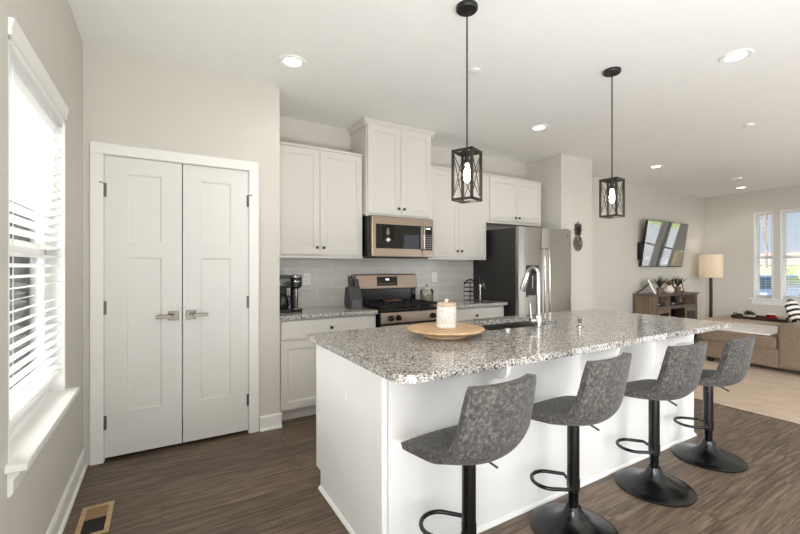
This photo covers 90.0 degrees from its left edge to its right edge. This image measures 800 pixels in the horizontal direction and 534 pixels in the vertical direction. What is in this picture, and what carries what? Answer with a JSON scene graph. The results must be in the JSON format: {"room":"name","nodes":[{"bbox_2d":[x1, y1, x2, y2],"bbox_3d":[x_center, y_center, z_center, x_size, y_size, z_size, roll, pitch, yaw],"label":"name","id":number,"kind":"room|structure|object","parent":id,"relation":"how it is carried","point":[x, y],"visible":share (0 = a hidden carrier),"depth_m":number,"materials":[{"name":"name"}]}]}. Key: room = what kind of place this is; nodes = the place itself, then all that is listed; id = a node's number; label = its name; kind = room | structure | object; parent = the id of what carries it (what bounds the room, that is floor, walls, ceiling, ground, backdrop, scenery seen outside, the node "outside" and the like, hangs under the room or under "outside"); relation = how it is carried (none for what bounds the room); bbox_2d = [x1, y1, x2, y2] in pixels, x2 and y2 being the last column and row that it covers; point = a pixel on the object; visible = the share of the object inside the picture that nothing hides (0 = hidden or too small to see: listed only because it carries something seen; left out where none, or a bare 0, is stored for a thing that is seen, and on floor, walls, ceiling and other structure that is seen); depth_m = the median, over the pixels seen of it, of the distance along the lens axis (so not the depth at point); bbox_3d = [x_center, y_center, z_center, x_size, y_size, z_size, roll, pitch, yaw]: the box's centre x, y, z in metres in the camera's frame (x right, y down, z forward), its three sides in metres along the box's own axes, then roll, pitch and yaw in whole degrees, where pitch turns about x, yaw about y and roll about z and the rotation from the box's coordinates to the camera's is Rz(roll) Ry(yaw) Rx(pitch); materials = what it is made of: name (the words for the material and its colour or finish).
{"room":"kitchen","nodes":[
{"label":"kitchen","id":0,"kind":"room"},
{"bbox_2d":[0,0,82,533],"bbox_3d":[-0.915,-0.080,0.520,0.160,2.740,6.230,0,0,-31],"label":"wall","id":1,"kind":"structure","parent":0,"point":[50,27],"depth_m":1.91,"materials":[{"name":"beige paint"}]},
{"bbox_2d":[8,35,64,461],"bbox_3d":[-1.607,-0.061,1.685,0.160,1.428,0.920,0,0,-31],"label":"window","id":2,"kind":"structure","parent":1,"relation":"in","point":[58,384],"depth_m":2.00,"materials":[{"name":"white plastic"}]},
{"bbox_2d":[8,17,68,425],"bbox_3d":[-1.557,-0.139,1.709,0.082,1.388,0.910,0,0,-31],"label":"window blind","id":3,"kind":"object","parent":2,"relation":"attached to","point":[34,124],"visible":0.73,"depth_m":1.66,"materials":[{"name":"white plastic"}]},
{"bbox_2d":[7,408,68,497],"bbox_3d":[-1.525,0.721,1.734,0.032,0.084,0.940,0,0,-31],"label":"trim","id":4,"kind":"structure","parent":1,"relation":"attached to","point":[13,479],"depth_m":1.34,"materials":[{"name":"white paint"}]},
{"bbox_2d":[5,387,79,474],"bbox_3d":[-1.541,0.664,1.725,0.115,0.026,0.990,0,0,-31],"label":"window sill","id":5,"kind":"structure","parent":1,"relation":"attached to","point":[25,446],"depth_m":1.59,"materials":[{"name":"white paint"}]},
{"bbox_2d":[46,449,87,533],"bbox_3d":[-0.640,1.232,0.241,0.026,0.115,5.470,0,0,-31],"label":"baseboard","id":6,"kind":"structure","parent":1,"relation":"attached to","point":[59,520],"depth_m":2.12,"materials":[{"name":"white paint"}]},
{"bbox_2d":[83,43,279,464],"bbox_3d":[-1.542,-0.080,2.958,1.255,2.740,0.120,0,0,-31],"label":"wall","id":7,"kind":"structure","parent":0,"point":[129,99],"depth_m":2.89,"materials":[{"name":"beige paint"}]},
{"bbox_2d":[99,155,181,457],"bbox_3d":[-1.764,0.262,2.741,0.475,2.004,0.096,0,0,-31],"label":"door","id":8,"kind":"structure","parent":7,"relation":"in","point":[142,303],"depth_m":2.76,"materials":[{"name":"white paint"}]},
{"bbox_2d":[90,141,258,465],"bbox_3d":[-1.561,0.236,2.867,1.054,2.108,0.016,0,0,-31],"label":"trim","id":9,"kind":"structure","parent":7,"relation":"attached to","point":[97,149],"depth_m":2.62,"materials":[{"name":"white paint"}]},
{"bbox_2d":[183,164,251,442],"bbox_3d":[-1.352,0.262,2.986,0.471,2.004,0.096,0,0,-31],"label":"door","id":10,"kind":"structure","parent":7,"relation":"in","point":[215,200],"depth_m":2.99,"materials":[{"name":"white paint"}]},
{"bbox_2d":[260,412,281,431],"bbox_3d":[-1.026,1.232,3.180,0.169,0.115,0.026,0,0,-31],"label":"baseboard","id":11,"kind":"structure","parent":7,"relation":"attached to","point":[271,421],"depth_m":3.18,"materials":[{"name":"white paint"}]},
{"bbox_2d":[63,333,799,533],"bbox_3d":[3.542,1.350,3.102,10.440,0.120,6.410,0,0,-31],"label":"floor","id":12,"kind":"structure","parent":0,"point":[242,482],"depth_m":2.32,"materials":[{"name":"brown wood"}]},
{"bbox_2d":[75,500,114,533],"bbox_3d":[-1.554,1.287,2.039,0.138,0.006,0.295,0,0,-31],"label":"floor vent","id":13,"kind":"object","parent":12,"relation":"in","point":[96,519],"visible":1,"depth_m":2.04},
{"bbox_2d":[280,314,375,420],"bbox_3d":[-0.749,0.863,3.734,0.893,0.855,0.635,0,0,-31],"label":"base cabinet","id":14,"kind":"object","parent":12,"relation":"on","point":[297,353],"visible":0.38,"depth_m":3.36,"materials":[{"name":"white paint"}]},
{"bbox_2d":[280,305,377,320],"bbox_3d":[-0.745,0.417,3.729,0.896,0.034,0.627,0,0,-31],"label":"countertop","id":15,"kind":"structure","parent":14,"relation":"on","point":[322,311],"depth_m":3.54,"materials":[{"name":"stone"}]},
{"bbox_2d":[280,275,302,312],"bbox_3d":[-1.035,0.236,3.646,0.259,0.327,0.275,0,0,-31],"label":"coffee maker","id":16,"kind":"object","parent":15,"relation":"on","point":[294,282],"visible":0.77,"depth_m":3.57,"materials":[{"name":"black plastic"}]},
{"bbox_2d":[344,286,362,308],"bbox_3d":[-0.453,0.293,3.891,0.130,0.214,0.168,0,0,-31],"label":"knife block","id":17,"kind":"object","parent":15,"relation":"on","point":[353,299],"visible":1,"depth_m":3.84,"materials":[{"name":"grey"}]},
{"bbox_2d":[353,274,437,327],"bbox_3d":[0.004,0.683,4.112,0.756,1.215,0.727,0,0,-31],"label":"gas range","id":18,"kind":"object","parent":12,"relation":"on","point":[375,288],"visible":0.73,"depth_m":4.18,"materials":[{"name":"silver metal"}]},
{"bbox_2d":[383,299,402,300],"bbox_3d":[-0.079,0.356,4.299,0.220,0.016,0.090,0,0,-31],"label":"griddle","id":19,"kind":"object","parent":18,"relation":"on","point":[383,299],"visible":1,"depth_m":4.28,"materials":[{"name":"black metal"}]},
{"bbox_2d":[363,303,436,312],"bbox_3d":[-0.001,0.409,4.121,0.756,0.026,0.575,0,0,-31],"label":"cooktop","id":20,"kind":"object","parent":18,"relation":"in","point":[404,308],"depth_m":3.90,"materials":[{"name":"black metal"}]},
{"bbox_2d":[401,373,535,533],"bbox_3d":[0.281,0.854,1.620,0.435,0.872,0.452,0,0,-34],"label":"bar stool","id":21,"kind":"object","parent":12,"relation":"on","point":[494,419],"visible":1,"depth_m":1.45,"materials":[{"name":"grey fabric"}]},
{"bbox_2d":[456,306,503,320],"bbox_3d":[0.676,0.863,4.581,0.854,0.855,0.635,0,0,-31],"label":"base cabinet","id":22,"kind":"object","parent":12,"relation":"on","point":[491,311],"visible":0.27,"depth_m":4.36,"materials":[{"name":"white paint"}]},
{"bbox_2d":[434,299,507,308],"bbox_3d":[0.687,0.417,4.581,0.878,0.034,0.627,0,0,-31],"label":"countertop","id":23,"kind":"structure","parent":22,"relation":"on","point":[460,303],"depth_m":4.47,"materials":[{"name":"stone"}]},
{"bbox_2d":[420,284,433,300],"bbox_3d":[0.302,0.297,4.508,0.150,0.206,0.150,0,0,-31],"label":"glass jar","id":24,"kind":"object","parent":23,"relation":"on","point":[428,297],"visible":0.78,"depth_m":4.47,"materials":[{"name":"clear"}]},
{"bbox_2d":[464,279,476,301],"bbox_3d":[0.800,0.267,4.572,0.176,0.266,0.106,0,0,-31],"label":"wire rack","id":25,"kind":"object","parent":23,"relation":"on","point":[473,280],"visible":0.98,"depth_m":4.55,"materials":[{"name":"metal"}]},
{"bbox_2d":[477,276,485,301],"bbox_3d":[0.932,0.255,4.621,0.104,0.290,0.090,0,0,24],"label":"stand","id":26,"kind":"object","parent":23,"relation":"on","point":[480,278],"visible":0.98,"depth_m":4.61,"materials":[{"name":"silver metal"}]},
{"bbox_2d":[316,334,696,533],"bbox_3d":[0.933,0.862,2.636,2.738,0.856,1.064,0,0,-31],"label":"kitchen island","id":27,"kind":"object","parent":12,"relation":"on","point":[373,485],"visible":0.59,"depth_m":2.03,"materials":[{"name":"white paint"}]},
{"bbox_2d":[337,381,345,399],"bbox_3d":[-0.302,0.633,2.057,0.006,0.072,0.116,0,0,-31],"label":"outlet plate","id":28,"kind":"object","parent":27,"relation":"attached to","point":[341,385],"depth_m":2.05,"materials":[{"name":"white plastic"}]},
{"bbox_2d":[307,309,730,383],"bbox_3d":[0.914,0.417,2.639,2.780,0.034,1.100,0,0,-31],"label":"island countertop","id":29,"kind":"structure","parent":27,"relation":"on","point":[396,354],"depth_m":2.15,"materials":[{"name":"stone"}]},
{"bbox_2d":[407,322,484,339],"bbox_3d":[0.264,0.373,2.307,0.442,0.053,0.442,0,0,-31],"label":"lazy susan","id":30,"kind":"object","parent":29,"relation":"on","point":[430,330],"visible":0.91,"depth_m":2.20,"materials":[{"name":"brown wood"}]},
{"bbox_2d":[437,299,455,328],"bbox_3d":[0.267,0.266,2.294,0.112,0.163,0.112,0,0,-31],"label":"canister","id":31,"kind":"object","parent":30,"relation":"on","point":[446,311],"visible":1,"depth_m":2.25,"materials":[{"name":"white ceramic"}]},
{"bbox_2d":[481,321,546,329],"bbox_3d":[0.791,0.534,2.856,0.760,0.199,0.410,0,0,-31],"label":"sink","id":32,"kind":"object","parent":29,"relation":"in","point":[524,323],"visible":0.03,"depth_m":3.11,"materials":[{"name":"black metal"}]},
{"bbox_2d":[519,266,542,328],"bbox_3d":[0.860,0.197,2.649,0.079,0.406,0.170,0,0,-43],"label":"faucet","id":33,"kind":"object","parent":29,"relation":"on","point":[537,320],"visible":1,"depth_m":2.61,"materials":[{"name":"silver metal"}]},
{"bbox_2d":[569,314,582,326],"bbox_3d":[1.190,0.357,2.693,0.045,0.085,0.086,0,0,-31],"label":"soap dispenser","id":34,"kind":"object","parent":29,"relation":"on","point":[579,319],"visible":1,"depth_m":2.67,"materials":[{"name":"silver metal"}]},
{"bbox_2d":[474,226,570,315],"bbox_3d":[1.534,0.414,4.947,0.905,1.752,0.846,0,0,-31],"label":"refrigerator","id":35,"kind":"object","parent":12,"relation":"on","point":[510,252],"visible":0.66,"depth_m":4.65,"materials":[{"name":"silver metal"}]},
{"bbox_2d":[530,352,631,533],"bbox_3d":[0.854,0.850,1.964,0.435,0.881,0.452,0,0,-35],"label":"bar stool","id":36,"kind":"object","parent":12,"relation":"on","point":[601,391],"visible":0.88,"depth_m":1.90,"materials":[{"name":"grey fabric"}]},
{"bbox_2d":[615,341,706,506],"bbox_3d":[1.493,0.856,2.345,0.435,0.869,0.452,0,0,-28],"label":"bar stool","id":37,"kind":"object","parent":12,"relation":"on","point":[679,376],"visible":0.83,"depth_m":2.23,"materials":[{"name":"grey fabric"}]},
{"bbox_2d":[633,292,698,337],"bbox_3d":[4.732,0.875,7.086,1.420,0.830,0.400,0,0,-31],"label":"media console","id":38,"kind":"object","parent":12,"relation":"on","point":[645,303],"visible":0.5,"depth_m":6.88,"materials":[{"name":"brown wood"}]},
{"bbox_2d":[636,279,655,293],"bbox_3d":[4.266,0.338,6.927,0.335,0.244,0.222,0,0,22],"label":"frame","id":39,"kind":"object","parent":38,"relation":"on","point":[649,281],"visible":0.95,"depth_m":6.85,"materials":[{"name":"white plastic"}]},
{"bbox_2d":[650,277,666,293],"bbox_3d":[4.499,0.293,6.950,0.268,0.334,0.262,0,0,15],"label":"potted plant","id":40,"kind":"object","parent":38,"relation":"on","point":[660,283],"visible":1,"depth_m":6.91,"materials":[{"name":"green plant"}]},
{"bbox_2d":[663,279,674,292],"bbox_3d":[4.732,0.331,7.043,0.172,0.257,0.163,0,0,27],"label":"vase","id":41,"kind":"object","parent":38,"relation":"on","point":[668,289],"visible":0.99,"depth_m":7.01,"materials":[{"name":"beige ceramic"}]},
{"bbox_2d":[658,302,694,306],"bbox_3d":[4.730,0.677,7.090,1.320,0.025,0.350,0,0,-31],"label":"shelf","id":42,"kind":"object","parent":38,"relation":"attached to","point":[686,304],"depth_m":7.07,"materials":[{"name":"brown wood"}]},
{"bbox_2d":[671,279,683,291],"bbox_3d":[5.106,0.345,7.397,0.340,0.234,0.120,0,0,-31],"label":"picture frame","id":43,"kind":"object","parent":38,"relation":"on","point":[672,281],"visible":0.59,"depth_m":7.40,"materials":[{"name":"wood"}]},
{"bbox_2d":[671,277,685,292],"bbox_3d":[4.961,0.293,7.125,0.276,0.334,0.253,0,0,-31],"label":"potted plant","id":44,"kind":"object","parent":38,"relation":"on","point":[677,282],"visible":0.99,"depth_m":7.11,"materials":[{"name":"green plant"}]},
{"bbox_2d":[699,254,722,317],"bbox_3d":[6.057,0.525,7.793,0.380,1.530,0.380,0,0,-31],"label":"floor lamp","id":45,"kind":"object","parent":12,"relation":"on","point":[710,265],"visible":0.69,"depth_m":7.68,"materials":[{"name":"beige fabric"}]},
{"bbox_2d":[672,335,755,472],"bbox_3d":[2.084,0.870,2.700,0.435,0.841,0.452,0,0,-31],"label":"bar stool","id":46,"kind":"object","parent":12,"relation":"on","point":[735,360],"visible":0.77,"depth_m":2.58,"materials":[{"name":"grey fabric"}]},
{"bbox_2d":[694,356,799,423],"bbox_3d":[5.028,1.283,4.359,4.100,0.014,3.550,0,0,-31],"label":"area rug","id":47,"kind":"object","parent":12,"relation":"on","point":[773,392],"visible":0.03,"depth_m":4.07,"materials":[{"name":"beige carpet"}]},
{"bbox_2d":[704,315,790,325],"bbox_3d":[5.555,1.048,6.310,1.000,0.456,0.935,0,0,-31],"label":"ottoman","id":48,"kind":"object","parent":47,"relation":"on","point":[726,318],"visible":0.23,"depth_m":6.13,"materials":[{"name":"beige fabric"}]},
{"bbox_2d":[731,312,789,322],"bbox_3d":[5.638,0.778,6.228,0.352,0.081,0.702,0,0,-31],"label":"serving tray","id":49,"kind":"object","parent":48,"relation":"on","point":[738,315],"visible":0.7,"depth_m":6.19,"materials":[{"name":"brown wood"}]},
{"bbox_2d":[743,310,755,316],"bbox_3d":[5.556,0.738,6.364,0.199,0.136,0.165,0,0,-31],"label":"potted plant","id":50,"kind":"object","parent":49,"relation":"on","point":[747,313],"visible":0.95,"depth_m":6.33,"materials":[{"name":"green plant"}]},
{"bbox_2d":[766,313,775,318],"bbox_3d":[5.707,0.760,6.153,0.112,0.090,0.112,0,0,-31],"label":"candle jar","id":51,"kind":"object","parent":49,"relation":"on","point":[768,315],"visible":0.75,"depth_m":6.12,"materials":[{"name":"red glass"}]},
{"bbox_2d":[700,321,799,371],"bbox_3d":[5.287,0.983,5.429,1.960,0.586,1.325,0,0,-31],"label":"sofa","id":52,"kind":"object","parent":47,"relation":"on","point":[781,350],"visible":0.74,"depth_m":4.87,"materials":[{"name":"beige fabric"}]},
{"bbox_2d":[700,330,777,349],"bbox_3d":[4.779,0.925,5.432,1.090,0.160,0.800,0,0,-31],"label":"seat cushion","id":53,"kind":"object","parent":52,"relation":"on","point":[717,337],"depth_m":5.13,"materials":[{"name":"beige fabric"}]},
{"bbox_2d":[720,322,777,335],"bbox_3d":[4.785,0.836,5.453,0.960,0.016,0.680,0,0,-31],"label":"throw blanket","id":54,"kind":"object","parent":52,"relation":"on","point":[735,327],"visible":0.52,"depth_m":5.32,"materials":[{"name":"white fabric"}]},
{"bbox_2d":[784,299,799,322],"bbox_3d":[5.514,0.639,5.596,0.419,0.411,0.194,0,0,-43],"label":"throw pillow","id":55,"kind":"object","parent":52,"relation":"on","point":[792,308],"visible":0.92,"depth_m":5.51,"materials":[{"name":"white fabric"}]},
{"bbox_2d":[68,0,799,196],"bbox_3d":[3.542,-1.525,3.102,10.440,0.150,6.410,0,0,-31],"label":"ceiling","id":56,"kind":"structure","parent":0,"point":[676,107],"depth_m":2.88,"materials":[{"name":"paint"}]},
{"bbox_2d":[279,54,305,68],"bbox_3d":[-0.758,-1.446,2.822,0.188,0.009,0.188,0,0,-31],"label":"recessed light","id":57,"kind":"object","parent":56,"relation":"in","point":[289,61],"visible":1,"depth_m":2.82,"materials":[{"name":"white plastic"}]},
{"bbox_2d":[451,0,481,203],"bbox_3d":[0.373,-0.908,2.227,0.127,1.083,0.127,0,0,36],"label":"pendant light","id":58,"kind":"object","parent":56,"relation":"hanging from","point":[465,8],"visible":1,"depth_m":2.21,"materials":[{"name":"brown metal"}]},
{"bbox_2d":[464,150,469,163],"bbox_3d":[0.373,-0.612,2.227,0.036,0.070,0.036,0,0,36],"label":"socket","id":59,"kind":"object","parent":58,"relation":"attached to","point":[466,153],"depth_m":2.21,"materials":[{"name":"metal"}]},
{"bbox_2d":[469,68,480,73],"bbox_3d":[0.553,-1.444,2.952,0.084,0.012,0.084,0,0,-31],"label":"cap","id":60,"kind":"object","parent":56,"relation":"attached to","point":[473,70],"visible":1,"depth_m":2.94,"materials":[{"name":"white plastic"}]},
{"bbox_2d":[530,124,548,130],"bbox_3d":[1.445,-1.446,4.157,0.188,0.009,0.188,0,0,-31],"label":"recessed light","id":61,"kind":"object","parent":56,"relation":"in","point":[539,127],"visible":1,"depth_m":4.15,"materials":[{"name":"white plastic"}]},
{"bbox_2d":[599,66,624,218],"bbox_3d":[1.565,-0.908,2.952,0.127,1.083,0.127,0,0,-37],"label":"pendant light","id":62,"kind":"object","parent":56,"relation":"hanging from","point":[611,72],"visible":1,"depth_m":2.94,"materials":[{"name":"black metal"}]},
{"bbox_2d":[609,180,614,188],"bbox_3d":[1.565,-0.612,2.952,0.036,0.070,0.036,0,0,-37],"label":"socket","id":63,"kind":"object","parent":62,"relation":"attached to","point":[611,181],"depth_m":2.94,"materials":[{"name":"metal"}]},
{"bbox_2d":[648,165,663,168],"bbox_3d":[3.694,-1.446,5.771,0.188,0.009,0.188,0,0,-31],"label":"recessed light","id":64,"kind":"object","parent":56,"relation":"in","point":[653,166],"visible":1,"depth_m":5.76,"materials":[{"name":"white plastic"}]},
{"bbox_2d":[719,49,753,63],"bbox_3d":[2.309,-1.446,2.749,0.188,0.009,0.188,0,0,-31],"label":"recessed light","id":65,"kind":"object","parent":56,"relation":"in","point":[737,55],"visible":1,"depth_m":2.74,"materials":[{"name":"white plastic"}]},
{"bbox_2d":[732,177,741,180],"bbox_3d":[5.491,-1.431,6.517,0.130,0.037,0.130,0,0,-31],"label":"smoke detector","id":66,"kind":"object","parent":56,"relation":"attached to","point":[736,178],"visible":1,"depth_m":6.47,"materials":[{"name":"white plastic"}]},
{"bbox_2d":[743,123,754,127],"bbox_3d":[3.551,-1.440,4.070,0.090,0.021,0.090,0,0,-31],"label":"cap","id":67,"kind":"object","parent":56,"relation":"attached to","point":[748,124],"visible":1,"depth_m":4.04,"materials":[{"name":"white plastic"}]},
{"bbox_2d":[182,117,704,414],"bbox_3d":[2.004,-0.080,5.824,10.280,2.740,0.140,0,0,-31],"label":"wall","id":68,"kind":"structure","parent":0,"point":[617,275],"depth_m":6.77,"materials":[{"name":"beige paint"}]},
{"bbox_2d":[303,273,309,284],"bbox_3d":[-0.929,0.120,3.981,0.070,0.116,0.008,0,0,-31],"label":"wall outlet","id":69,"kind":"object","parent":68,"relation":"attached to","point":[306,276],"visible":1,"depth_m":3.98,"materials":[{"name":"white plastic"}]},
{"bbox_2d":[280,141,362,258],"bbox_3d":[-0.822,-0.599,3.853,0.887,1.032,0.355,0,0,-31],"label":"upper cabinet","id":70,"kind":"object","parent":68,"relation":"attached to","point":[321,188],"visible":0.75,"depth_m":3.72,"materials":[{"name":"white paint"}]},
{"bbox_2d":[280,258,468,307],"bbox_3d":[-0.211,0.152,4.418,2.525,0.495,0.010,0,0,-31],"label":"backsplash","id":71,"kind":"structure","parent":68,"relation":"attached to","point":[328,276],"depth_m":4.27,"materials":[{"name":"grey tile"}]},
{"bbox_2d":[347,117,434,219],"bbox_3d":[-0.087,-0.972,4.247,0.846,0.948,0.431,0,0,-31],"label":"upper cabinet","id":72,"kind":"object","parent":68,"relation":"attached to","point":[396,159],"visible":0.94,"depth_m":4.06,"materials":[{"name":"white paint"}]},
{"bbox_2d":[362,215,432,258],"bbox_3d":[-0.058,-0.297,4.198,0.747,0.413,0.506,0,0,-31],"label":"microwave","id":73,"kind":"object","parent":72,"relation":"attached to","point":[386,237],"visible":0.98,"depth_m":3.99,"materials":[{"name":"silver metal"}]},
{"bbox_2d":[432,272,436,281],"bbox_3d":[0.414,0.120,4.780,0.070,0.116,0.008,0,0,-31],"label":"wall outlet","id":74,"kind":"object","parent":68,"relation":"attached to","point":[434,274],"visible":1,"depth_m":4.78,"materials":[{"name":"white plastic"}]},
{"bbox_2d":[414,165,485,259],"bbox_3d":[0.595,-0.599,4.696,0.851,1.032,0.355,0,0,-31],"label":"upper cabinet","id":75,"kind":"object","parent":68,"relation":"attached to","point":[459,229],"visible":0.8,"depth_m":4.55,"materials":[{"name":"white paint"}]},
{"bbox_2d":[486,173,540,226],"bbox_3d":[1.379,-0.828,5.162,0.962,0.589,0.355,0,0,-31],"label":"upper cabinet","id":76,"kind":"object","parent":68,"relation":"attached to","point":[510,202],"visible":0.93,"depth_m":5.01,"materials":[{"name":"white paint"}]},
{"bbox_2d":[637,220,688,266],"bbox_3d":[4.831,-0.411,7.321,1.450,0.816,0.173,0,0,-31],"label":"television","id":77,"kind":"object","parent":68,"relation":"attached to","point":[663,244],"visible":1,"depth_m":7.24,"materials":[{"name":"black plastic"}]},
{"bbox_2d":[526,154,591,310],"bbox_3d":[2.192,-0.080,5.522,0.645,2.740,0.570,0,0,-31],"label":"wall","id":78,"kind":"structure","parent":0,"point":[566,180],"depth_m":5.29,"materials":[{"name":"beige paint"}]},
{"bbox_2d":[574,221,582,250],"bbox_3d":[2.347,-0.404,5.267,0.190,0.393,0.032,0,0,-31],"label":"ornament","id":79,"kind":"object","parent":78,"relation":"attached to","point":[578,242],"visible":1,"depth_m":5.25,"materials":[{"name":"metal"}]},
{"bbox_2d":[705,185,799,317],"bbox_3d":[7.968,-0.080,5.735,0.160,2.740,6.110,0,0,-31],"label":"wall","id":80,"kind":"structure","parent":0,"point":[729,218],"depth_m":7.82,"materials":[{"name":"beige paint"}]},
{"bbox_2d":[754,211,772,298],"bbox_3d":[6.889,-0.225,7.549,0.160,1.630,0.280,0,0,-31],"label":"window","id":81,"kind":"structure","parent":80,"relation":"in","point":[757,257],"depth_m":7.62,"materials":[{"name":"white plastic"}]},
{"bbox_2d":[755,212,771,297],"bbox_3d":[6.850,-0.225,7.525,0.056,1.590,0.240,0,0,-31],"label":"window blind","id":82,"kind":"object","parent":81,"relation":"attached to","point":[766,213],"visible":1,"depth_m":7.52,"materials":[{"name":"white plastic"}]},
{"bbox_2d":[749,298,799,301],"bbox_3d":[7.178,0.604,6.921,0.105,0.028,1.775,0,0,-31],"label":"trim","id":83,"kind":"structure","parent":80,"relation":"attached to","point":[749,298],"depth_m":7.36,"materials":[{"name":"white paint"}]},
{"bbox_2d":[752,299,799,305],"bbox_3d":[7.165,0.661,6.913,0.016,0.087,1.715,0,0,-31],"label":"trim","id":84,"kind":"structure","parent":80,"relation":"attached to","point":[763,302],"depth_m":7.42,"materials":[{"name":"white paint"}]},
{"bbox_2d":[780,208,799,299],"bbox_3d":[7.240,-0.225,6.958,0.160,1.630,0.895,0,0,-31],"label":"window","id":85,"kind":"structure","parent":80,"relation":"in","point":[783,241],"depth_m":7.30,"materials":[{"name":"white plastic"}]},
{"bbox_2d":[782,209,799,298],"bbox_3d":[7.201,-0.225,6.934,0.056,1.590,0.855,0,0,-31],"label":"window blind","id":86,"kind":"object","parent":85,"relation":"attached to","point":[788,211],"visible":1,"depth_m":7.19,"materials":[{"name":"white plastic"}]},
{"label":"outside","id":87,"kind":"structure","parent":0,"visible":0},
{"bbox_3d":[85.941,1.690,51.129,80.000,0.100,180.000,0,0,-31],"label":"ground","id":88,"kind":"structure","parent":87,"visible":0},
{"bbox_2d":[760,252,799,268],"bbox_3d":[53.044,-0.235,59.484,9.200,3.750,33.000,0,0,-31],"label":"house","id":89,"kind":"structure","parent":88,"relation":"on","point":[795,261],"depth_m":55.23,"materials":[{"name":"grey"}]},
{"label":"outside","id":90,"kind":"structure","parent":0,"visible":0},
{"bbox_3d":[30.023,1.690,17.862,50.130,0.100,120.000,0,0,-31],"label":"ground","id":91,"kind":"structure","parent":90,"visible":0},
{"bbox_2d":[760,215,767,269],"bbox_3d":[23.149,-3.392,26.484,3.859,10.114,8.070,0,0,23],"label":"bare tree","id":92,"kind":"object","parent":91,"relation":"on","point":[761,217],"visible":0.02,"depth_m":26.07,"materials":[{"name":"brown plant"}]},
{"bbox_2d":[760,275,799,295],"bbox_3d":[13.713,0.975,15.256,4.312,1.330,1.780,0,0,-31],"label":"parked car","id":93,"kind":"object","parent":91,"relation":"on","point":[765,280],"visible":0.02,"depth_m":14.56,"materials":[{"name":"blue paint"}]},
{"bbox_2d":[762,266,799,277],"bbox_3d":[21.758,0.764,22.118,2.639,1.940,2.490,0,0,-31],"label":"shrub","id":94,"kind":"object","parent":91,"relation":"on","point":[792,270],"visible":0.13,"depth_m":21.79,"materials":[{"name":"green plant"}]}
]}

